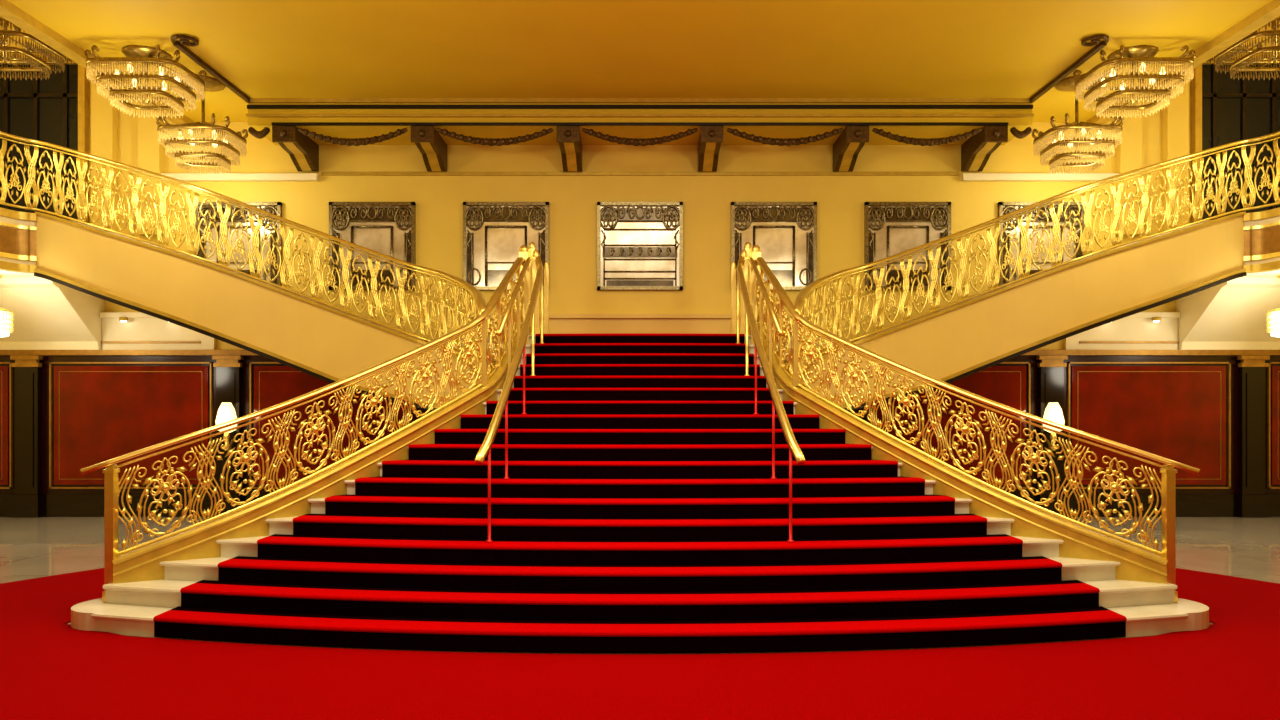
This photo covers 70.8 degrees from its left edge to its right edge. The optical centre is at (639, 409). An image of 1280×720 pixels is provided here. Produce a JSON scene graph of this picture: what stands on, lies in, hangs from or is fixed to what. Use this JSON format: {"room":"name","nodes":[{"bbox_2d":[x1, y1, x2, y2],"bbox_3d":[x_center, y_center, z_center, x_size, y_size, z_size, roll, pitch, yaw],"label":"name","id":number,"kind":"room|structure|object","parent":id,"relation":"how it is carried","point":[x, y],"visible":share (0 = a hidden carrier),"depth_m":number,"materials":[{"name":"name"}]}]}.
{"room":"grand staircase lobby","nodes":[
{"label":"grand staircase lobby","id":0,"kind":"room"},
{"bbox_2d":[1,0,1278,121],"bbox_3d":[0.000,-5.175,4.300,20.400,1.650,19.000,0,0,0],"label":"ceiling","id":1,"kind":"structure","parent":0,"point":[264,48],"depth_m":10.65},
{"bbox_2d":[0,16,73,80],"bbox_3d":[-7.620,-4.984,10.800,1.280,1.829,1.094,0,0,0],"label":"chandelier","id":2,"kind":"object","parent":1,"relation":"hanging from","point":[33,60],"visible":0.65,"depth_m":10.84,"materials":[{"name":"brown metal"}]},
{"bbox_2d":[84,45,206,118],"bbox_3d":[-6.020,-3.999,11.000,1.140,0.699,0.975,0,0,0],"label":"chandelier","id":3,"kind":"object","parent":1,"relation":"hanging from","point":[145,55],"visible":1,"depth_m":10.77,"materials":[{"name":"brown metal"}]},
{"bbox_2d":[156,75,247,173],"bbox_3d":[-5.800,-3.769,11.950,0.960,1.159,0.822,0,0,0],"label":"chandelier","id":4,"kind":"object","parent":1,"relation":"hanging from","point":[217,158],"visible":0.98,"depth_m":11.73,"materials":[{"name":"brown metal"}]},
{"bbox_2d":[171,35,250,102],"bbox_3d":[-5.337,-4.325,11.497,0.326,0.050,2.206,0,0,0],"label":"trim","id":5,"kind":"structure","parent":1,"relation":"attached to","point":[184,39],"depth_m":11.07,"materials":[{"name":"brown wood"}]},
{"bbox_2d":[1030,35,1108,101],"bbox_3d":[5.337,-4.325,11.497,0.326,0.050,2.206,0,0,0],"label":"trim","id":6,"kind":"structure","parent":1,"relation":"attached to","point":[1095,39],"depth_m":11.07,"materials":[{"name":"brown metal"}]},
{"bbox_2d":[1032,75,1123,173],"bbox_3d":[5.800,-3.769,11.950,0.960,1.159,0.822,0,0,0],"label":"chandelier","id":7,"kind":"object","parent":1,"relation":"hanging from","point":[1067,84],"visible":0.98,"depth_m":11.73,"materials":[{"name":"brown metal"}]},
{"bbox_2d":[1073,45,1195,118],"bbox_3d":[6.020,-3.999,11.000,1.140,0.699,0.975,0,0,0],"label":"chandelier","id":8,"kind":"object","parent":1,"relation":"hanging from","point":[1132,55],"visible":1,"depth_m":10.77,"materials":[{"name":"gold metal"}]},
{"bbox_2d":[1206,16,1279,80],"bbox_3d":[7.620,-4.984,10.800,1.280,1.829,1.094,0,0,0],"label":"chandelier","id":9,"kind":"object","parent":1,"relation":"hanging from","point":[1246,60],"visible":0.6,"depth_m":10.85,"materials":[{"name":"brown metal"}]},
{"bbox_2d":[0,21,1279,349],"bbox_3d":[0.000,-2.150,13.700,20.400,7.500,0.200,0,0,0],"label":"wall","id":10,"kind":"structure","parent":0,"point":[572,200],"depth_m":13.60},
{"bbox_2d":[0,362,12,488],"bbox_3d":[-9.690,0.230,13.499,0.540,1.900,0.039,0,0,0],"label":"wall panel","id":11,"kind":"object","parent":10,"relation":"attached to","point":[6,372],"visible":0.98,"depth_m":13.49,"materials":[{"name":"red wood"}]},
{"bbox_2d":[0,53,88,222],"bbox_3d":[-9.085,-4.000,13.539,1.530,2.700,0.118,0,0,0],"label":"window","id":12,"kind":"structure","parent":10,"relation":"in","point":[55,109],"depth_m":13.55,"materials":[{"name":"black glass"}]},
{"bbox_2d":[0,0,193,124],"bbox_3d":[-6.810,-4.350,4.325,0.180,0.200,18.450,0,0,0],"label":"trim","id":13,"kind":"structure","parent":10,"relation":"attached to","point":[9,11],"depth_m":10.35,"materials":[{"name":"gold metal"}]},
{"bbox_2d":[91,73,117,231],"bbox_3d":[-8.050,-4.115,13.509,0.440,2.970,0.178,0,0,0],"label":"pilaster","id":14,"kind":"object","parent":10,"relation":"attached to","point":[104,116],"visible":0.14,"depth_m":13.46,"materials":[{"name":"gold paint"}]},
{"bbox_2d":[119,317,127,321],"bbox_3d":[-7.700,-1.345,13.420,0.120,0.070,0.120,0,0,0],"label":"recessed light","id":15,"kind":"object","parent":10,"relation":"attached to","point":[122,319],"visible":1,"depth_m":13.38,"materials":[{"name":"gold metal"}]},
{"bbox_2d":[49,362,212,488],"bbox_3d":[-7.635,0.230,13.499,2.430,1.900,0.039,0,0,0],"label":"wall panel","id":16,"kind":"object","parent":10,"relation":"attached to","point":[102,413],"visible":0.94,"depth_m":13.49,"materials":[{"name":"red wood"}]},
{"bbox_2d":[138,101,163,235],"bbox_3d":[-7.350,-4.115,13.509,0.440,2.970,0.178,0,0,0],"label":"pilaster","id":17,"kind":"object","parent":10,"relation":"attached to","point":[150,152],"visible":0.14,"depth_m":13.46,"materials":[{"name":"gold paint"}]},
{"bbox_2d":[195,202,281,285],"bbox_3d":[-6.051,-2.470,13.564,1.290,1.320,0.068,0,0,0],"label":"framed mirror","id":18,"kind":"object","parent":10,"relation":"in","point":[275,208],"depth_m":13.56,"materials":[{"name":"mirror"}]},
{"bbox_2d":[272,126,318,171],"bbox_3d":[-4.990,-3.789,13.070,0.320,0.418,1.040,0,0,0],"label":"corbel","id":19,"kind":"object","parent":10,"relation":"attached to","point":[303,151],"visible":0.99,"depth_m":13.05,"materials":[{"name":"brown wood"}]},
{"bbox_2d":[248,127,269,138],"bbox_3d":[-5.325,-3.875,12.595,0.306,0.159,0.111,0,0,0],"label":"garland","id":20,"kind":"object","parent":19,"relation":"hanging from","point":[257,134],"visible":1,"depth_m":12.55,"materials":[{"name":"brown wood"}]},
{"bbox_2d":[298,128,407,145],"bbox_3d":[-4.020,-3.823,12.595,1.539,0.255,0.111,0,0,0],"label":"garland","id":21,"kind":"object","parent":19,"relation":"hanging from","point":[334,140],"visible":1,"depth_m":12.56,"materials":[{"name":"brown metal"}]},
{"bbox_2d":[249,362,406,488],"bbox_3d":[-4.675,0.230,13.499,2.350,1.900,0.039,0,0,0],"label":"wall panel","id":22,"kind":"object","parent":10,"relation":"attached to","point":[273,385],"visible":0.36,"depth_m":13.49,"materials":[{"name":"red stone"}]},
{"bbox_2d":[329,202,415,289],"bbox_3d":[-4.034,-2.470,13.564,1.290,1.320,0.068,0,0,0],"label":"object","id":23,"kind":"structure","parent":10,"relation":"in","point":[387,228],"depth_m":13.56,"materials":[{"name":"mirror"}]},
{"bbox_2d":[411,126,446,171],"bbox_3d":[-3.050,-3.789,13.070,0.320,0.418,1.040,0,0,0],"label":"corbel","id":24,"kind":"object","parent":10,"relation":"attached to","point":[433,149],"visible":1,"depth_m":13.00,"materials":[{"name":"brown wood"}]},
{"bbox_2d":[436,128,552,145],"bbox_3d":[-2.030,-3.824,12.595,1.638,0.255,0.111,0,0,0],"label":"garland","id":25,"kind":"object","parent":24,"relation":"hanging from","point":[507,141],"visible":1,"depth_m":12.56,"materials":[{"name":"brown metal"}]},
{"bbox_2d":[463,202,548,289],"bbox_3d":[-2.017,-2.470,13.564,1.290,1.320,0.068,0,0,0],"label":"framed mirror","id":26,"kind":"object","parent":10,"relation":"in","point":[494,233],"depth_m":13.56,"materials":[{"name":"mirror"}]},
{"bbox_2d":[556,126,581,171],"bbox_3d":[-1.010,-3.789,13.070,0.320,0.418,1.040,0,0,0],"label":"corbel","id":27,"kind":"object","parent":10,"relation":"attached to","point":[568,137],"visible":1,"depth_m":12.93,"materials":[{"name":"brown wood"}]},
{"bbox_2d":[582,128,697,145],"bbox_3d":[0.000,-3.824,12.595,1.618,0.255,0.111,0,0,0],"label":"garland","id":28,"kind":"object","parent":27,"relation":"hanging from","point":[627,141],"visible":1,"depth_m":12.56,"materials":[{"name":"brown wood"}]},
{"bbox_2d":[246,98,1033,175],"bbox_3d":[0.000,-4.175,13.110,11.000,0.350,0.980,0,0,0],"label":"trim","id":29,"kind":"structure","parent":10,"relation":"attached to","point":[258,124],"depth_m":12.62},
{"bbox_2d":[0,355,1279,493],"bbox_3d":[0.000,0.390,13.560,20.000,2.420,0.080,0,0,0],"label":"wall paneling","id":30,"kind":"structure","parent":10,"relation":"attached to","point":[44,370],"depth_m":13.52,"materials":[{"name":"brown wood"}]},
{"bbox_2d":[597,202,682,289],"bbox_3d":[0.000,-2.470,13.564,1.290,1.320,0.068,0,0,0],"label":"framed mirror","id":31,"kind":"object","parent":10,"relation":"in","point":[640,244],"depth_m":13.56,"materials":[{"name":"mirror"}]},
{"bbox_2d":[100,312,1179,349],"bbox_3d":[0.000,-1.180,13.530,16.160,0.560,0.140,0,0,0],"label":"trim","id":32,"kind":"structure","parent":10,"relation":"attached to","point":[139,326],"depth_m":13.52,"materials":[{"name":"beige paint"}]},
{"bbox_2d":[0,494,1279,516],"bbox_3d":[0.000,1.430,13.490,20.000,0.340,0.060,0,0,0],"label":"baseboard","id":33,"kind":"structure","parent":10,"relation":"attached to","point":[53,505],"depth_m":13.46,"materials":[{"name":"black wood"}]},
{"bbox_2d":[488,314,791,336],"bbox_3d":[0.000,-1.180,13.550,4.600,0.520,0.100,0,0,0],"label":"trim","id":34,"kind":"structure","parent":10,"relation":"attached to","point":[558,323],"depth_m":13.55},
{"bbox_2d":[0,341,1279,354],"bbox_3d":[0.000,-0.925,13.530,20.000,0.210,0.140,0,0,0],"label":"trim","id":35,"kind":"structure","parent":10,"relation":"attached to","point":[2,352],"depth_m":13.46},
{"bbox_2d":[161,173,1118,181],"bbox_3d":[0.000,-3.500,13.550,14.400,0.100,0.100,0,0,0],"label":"trim","id":36,"kind":"structure","parent":10,"relation":"attached to","point":[187,177],"depth_m":13.50,"materials":[{"name":"beige paint"}]},
{"bbox_2d":[0,277,1279,349],"bbox_3d":[0.000,-1.363,12.985,19.960,0.925,1.210,0,0,0],"label":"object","id":37,"kind":"structure","parent":10,"relation":"attached to","point":[48,315],"depth_m":13.06,"materials":[{"name":"beige paint"}]},
{"bbox_2d":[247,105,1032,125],"bbox_3d":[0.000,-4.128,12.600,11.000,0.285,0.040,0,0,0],"label":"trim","id":38,"kind":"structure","parent":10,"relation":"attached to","point":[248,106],"depth_m":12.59,"materials":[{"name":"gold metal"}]},
{"bbox_2d":[698,126,723,171],"bbox_3d":[1.010,-3.789,13.070,0.320,0.418,1.040,0,0,0],"label":"corbel","id":39,"kind":"object","parent":10,"relation":"attached to","point":[711,137],"visible":1,"depth_m":12.93,"materials":[{"name":"brown wood"}]},
{"bbox_2d":[727,128,843,145],"bbox_3d":[2.030,-3.824,12.595,1.638,0.255,0.111,0,0,0],"label":"garland","id":40,"kind":"object","parent":39,"relation":"hanging from","point":[772,141],"visible":1,"depth_m":12.56,"materials":[{"name":"brown wood"}]},
{"bbox_2d":[731,202,816,289],"bbox_3d":[2.017,-2.470,13.564,1.290,1.320,0.068,0,0,0],"label":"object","id":41,"kind":"structure","parent":10,"relation":"in","point":[785,233],"depth_m":13.56,"materials":[{"name":"metal"}]},
{"bbox_2d":[833,126,868,171],"bbox_3d":[3.050,-3.789,13.070,0.320,0.418,1.040,0,0,0],"label":"corbel","id":42,"kind":"object","parent":10,"relation":"attached to","point":[846,149],"visible":1,"depth_m":13.00,"materials":[{"name":"brown wood"}]},
{"bbox_2d":[872,128,981,145],"bbox_3d":[4.020,-3.823,12.595,1.539,0.255,0.111,0,0,0],"label":"garland","id":43,"kind":"object","parent":42,"relation":"hanging from","point":[944,140],"visible":1,"depth_m":12.56,"materials":[{"name":"brown wood"}]},
{"bbox_2d":[864,202,950,289],"bbox_3d":[4.034,-2.470,13.564,1.290,1.320,0.068,0,0,0],"label":"framed mirror","id":44,"kind":"object","parent":10,"relation":"in","point":[890,228],"depth_m":13.56,"materials":[{"name":"mirror"}]},
{"bbox_2d":[873,362,1030,488],"bbox_3d":[4.675,0.230,13.499,2.350,1.900,0.039,0,0,0],"label":"wall panel","id":45,"kind":"object","parent":10,"relation":"attached to","point":[1005,385],"visible":0.36,"depth_m":13.49,"materials":[{"name":"red wood"}]},
{"bbox_2d":[961,126,1007,171],"bbox_3d":[4.990,-3.789,13.070,0.320,0.418,1.040,0,0,0],"label":"corbel","id":46,"kind":"object","parent":10,"relation":"attached to","point":[976,151],"visible":1,"depth_m":13.05,"materials":[{"name":"brown wood"}]},
{"bbox_2d":[1010,127,1031,138],"bbox_3d":[5.325,-3.875,12.595,0.306,0.159,0.111,0,0,0],"label":"garland","id":47,"kind":"object","parent":46,"relation":"hanging from","point":[1019,134],"visible":1,"depth_m":12.55,"materials":[{"name":"brown wood"}]},
{"bbox_2d":[998,202,1084,285],"bbox_3d":[6.051,-2.470,13.564,1.290,1.320,0.068,0,0,0],"label":"framed mirror","id":48,"kind":"object","parent":10,"relation":"in","point":[1004,208],"depth_m":13.56,"materials":[{"name":"mirror"}]},
{"bbox_2d":[1116,101,1141,235],"bbox_3d":[7.350,-4.115,13.509,0.440,2.970,0.178,0,0,0],"label":"pilaster","id":49,"kind":"object","parent":10,"relation":"attached to","point":[1129,152],"visible":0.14,"depth_m":13.46,"materials":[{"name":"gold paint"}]},
{"bbox_2d":[1067,362,1230,488],"bbox_3d":[7.635,0.230,13.499,2.430,1.900,0.039,0,0,0],"label":"wall panel","id":50,"kind":"object","parent":10,"relation":"attached to","point":[1175,413],"visible":0.94,"depth_m":13.49,"materials":[{"name":"red wood"}]},
{"bbox_2d":[1152,317,1160,321],"bbox_3d":[7.700,-1.345,13.420,0.120,0.070,0.120,0,0,0],"label":"recessed light","id":51,"kind":"object","parent":10,"relation":"attached to","point":[1154,319],"visible":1,"depth_m":13.38,"materials":[{"name":"gold metal"}]},
{"bbox_2d":[1162,80,1188,231],"bbox_3d":[8.050,-4.115,13.509,0.440,2.970,0.178,0,0,0],"label":"pilaster","id":52,"kind":"object","parent":10,"relation":"attached to","point":[1175,116],"visible":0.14,"depth_m":13.46,"materials":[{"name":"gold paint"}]},
{"bbox_2d":[1086,0,1279,124],"bbox_3d":[6.810,-4.350,4.325,0.180,0.200,18.450,0,0,0],"label":"trim","id":53,"kind":"structure","parent":10,"relation":"attached to","point":[1270,11],"depth_m":10.35,"materials":[{"name":"gold metal"}]},
{"bbox_2d":[1191,53,1279,222],"bbox_3d":[9.085,-4.000,13.539,1.530,2.700,0.118,0,0,0],"label":"window","id":54,"kind":"structure","parent":10,"relation":"in","point":[1224,109],"depth_m":13.55,"materials":[{"name":"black glass"}]},
{"bbox_2d":[1267,362,1279,488],"bbox_3d":[9.690,0.230,13.499,0.540,1.900,0.039,0,0,0],"label":"wall panel","id":55,"kind":"object","parent":10,"relation":"attached to","point":[1273,372],"visible":0.98,"depth_m":13.49,"materials":[{"name":"red wood"}]},
{"bbox_2d":[0,517,1279,653],"bbox_3d":[0.000,1.650,4.300,20.000,0.100,18.600,0,0,0],"label":"floor","id":56,"kind":"structure","parent":0,"point":[30,548],"depth_m":10.79,"materials":[{"name":"tile"}]},
{"bbox_2d":[10,355,42,517],"bbox_3d":[-9.140,0.395,13.408,0.420,2.410,0.095,0,0,0],"label":"pilaster","id":57,"kind":"object","parent":56,"relation":"on","point":[26,502],"visible":1,"depth_m":13.39,"materials":[{"name":"black wood"}]},
{"bbox_2d":[212,355,242,516],"bbox_3d":[-6.140,0.395,13.408,0.420,2.410,0.095,0,0,0],"label":"pilaster","id":58,"kind":"object","parent":56,"relation":"on","point":[228,367],"visible":0.7,"depth_m":13.39,"materials":[{"name":"black wood"}]},
{"bbox_2d":[215,402,236,450],"bbox_3d":[-6.050,0.245,13.184,0.310,0.710,0.310,0,0,45],"label":"wall sconce","id":59,"kind":"object","parent":58,"relation":"attached to","point":[226,412],"visible":0.64,"depth_m":13.10,"materials":[{"name":"gold metal"}]},
{"bbox_2d":[71,242,1208,653],"bbox_3d":[0.000,-0.268,9.649,8.485,3.735,7.582,0,0,0],"label":"staircase","id":60,"kind":"structure","parent":56,"relation":"on","point":[604,493],"depth_m":7.17,"materials":[{"name":"carpet"}]},
{"bbox_2d":[0,131,495,410],"bbox_3d":[-5.210,-1.528,11.275,7.256,4.183,4.572,0,0,0],"label":"staircase","id":61,"kind":"structure","parent":60,"relation":"attached to","point":[330,343],"depth_m":11.79,"materials":[{"name":"gold metal"}]},
{"bbox_2d":[784,131,1279,410],"bbox_3d":[5.210,-1.528,11.275,7.256,4.183,4.572,0,0,0],"label":"staircase","id":62,"kind":"structure","parent":60,"relation":"attached to","point":[949,343],"depth_m":11.78,"materials":[{"name":"gold metal"}]},
{"bbox_2d":[0,568,1279,719],"bbox_3d":[0.000,1.594,3.500,15.000,0.012,12.000,0,0,0],"label":"carpet","id":63,"kind":"object","parent":56,"relation":"on","point":[50,669],"visible":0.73,"depth_m":5.25,"materials":[{"name":"red carpet"}]},
{"bbox_2d":[1037,355,1067,516],"bbox_3d":[6.140,0.395,13.408,0.420,2.410,0.095,0,0,0],"label":"pilaster","id":64,"kind":"object","parent":56,"relation":"on","point":[1051,367],"visible":0.7,"depth_m":13.39,"materials":[{"name":"black wood"}]},
{"bbox_2d":[1043,402,1064,450],"bbox_3d":[6.050,0.245,13.184,0.310,0.710,0.310,0,0,45],"label":"wall sconce","id":65,"kind":"object","parent":64,"relation":"attached to","point":[1053,411],"visible":0.66,"depth_m":13.10,"materials":[{"name":"gold metal"}]},
{"bbox_2d":[1237,355,1269,517],"bbox_3d":[9.140,0.395,13.408,0.420,2.410,0.095,0,0,0],"label":"pilaster","id":66,"kind":"object","parent":56,"relation":"on","point":[1253,502],"visible":1,"depth_m":13.39,"materials":[{"name":"black wood"}]},
{"bbox_3d":[-10.100,-2.150,4.300,0.200,7.500,18.600,0,0,0],"label":"wall","id":67,"kind":"structure","parent":0,"visible":0},
{"bbox_2d":[0,207,36,276],"bbox_3d":[-9.005,-2.225,4.250,1.929,0.790,18.300,0,0,0],"label":"balcony","id":68,"kind":"object","parent":67,"relation":"attached to","point":[17,228],"visible":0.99,"depth_m":11.89,"materials":[{"name":"gold paint"}]},
{"bbox_2d":[0,275,13,336],"bbox_3d":[-8.748,-1.407,12.200,0.429,0.835,0.430,0,0,0],"label":"pendant lamp","id":69,"kind":"object","parent":68,"relation":"hanging from","point":[6,320],"visible":1,"depth_m":12.17,"materials":[{"name":"white glass"}]},
{"bbox_3d":[10.100,-2.150,4.300,0.200,7.500,18.600,0,0,0],"label":"wall","id":70,"kind":"structure","parent":0,"visible":0},
{"bbox_2d":[1243,207,1279,276],"bbox_3d":[9.005,-2.225,4.250,1.929,0.790,18.300,0,0,0],"label":"balcony","id":71,"kind":"object","parent":70,"relation":"attached to","point":[1262,228],"visible":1,"depth_m":11.89,"materials":[{"name":"gold paint"}]},
{"bbox_2d":[1266,275,1279,336],"bbox_3d":[8.752,-1.407,12.200,0.429,0.835,0.430,0,0,0],"label":"pendant lamp","id":72,"kind":"object","parent":71,"relation":"hanging from","point":[1273,320],"visible":1,"depth_m":12.17,"materials":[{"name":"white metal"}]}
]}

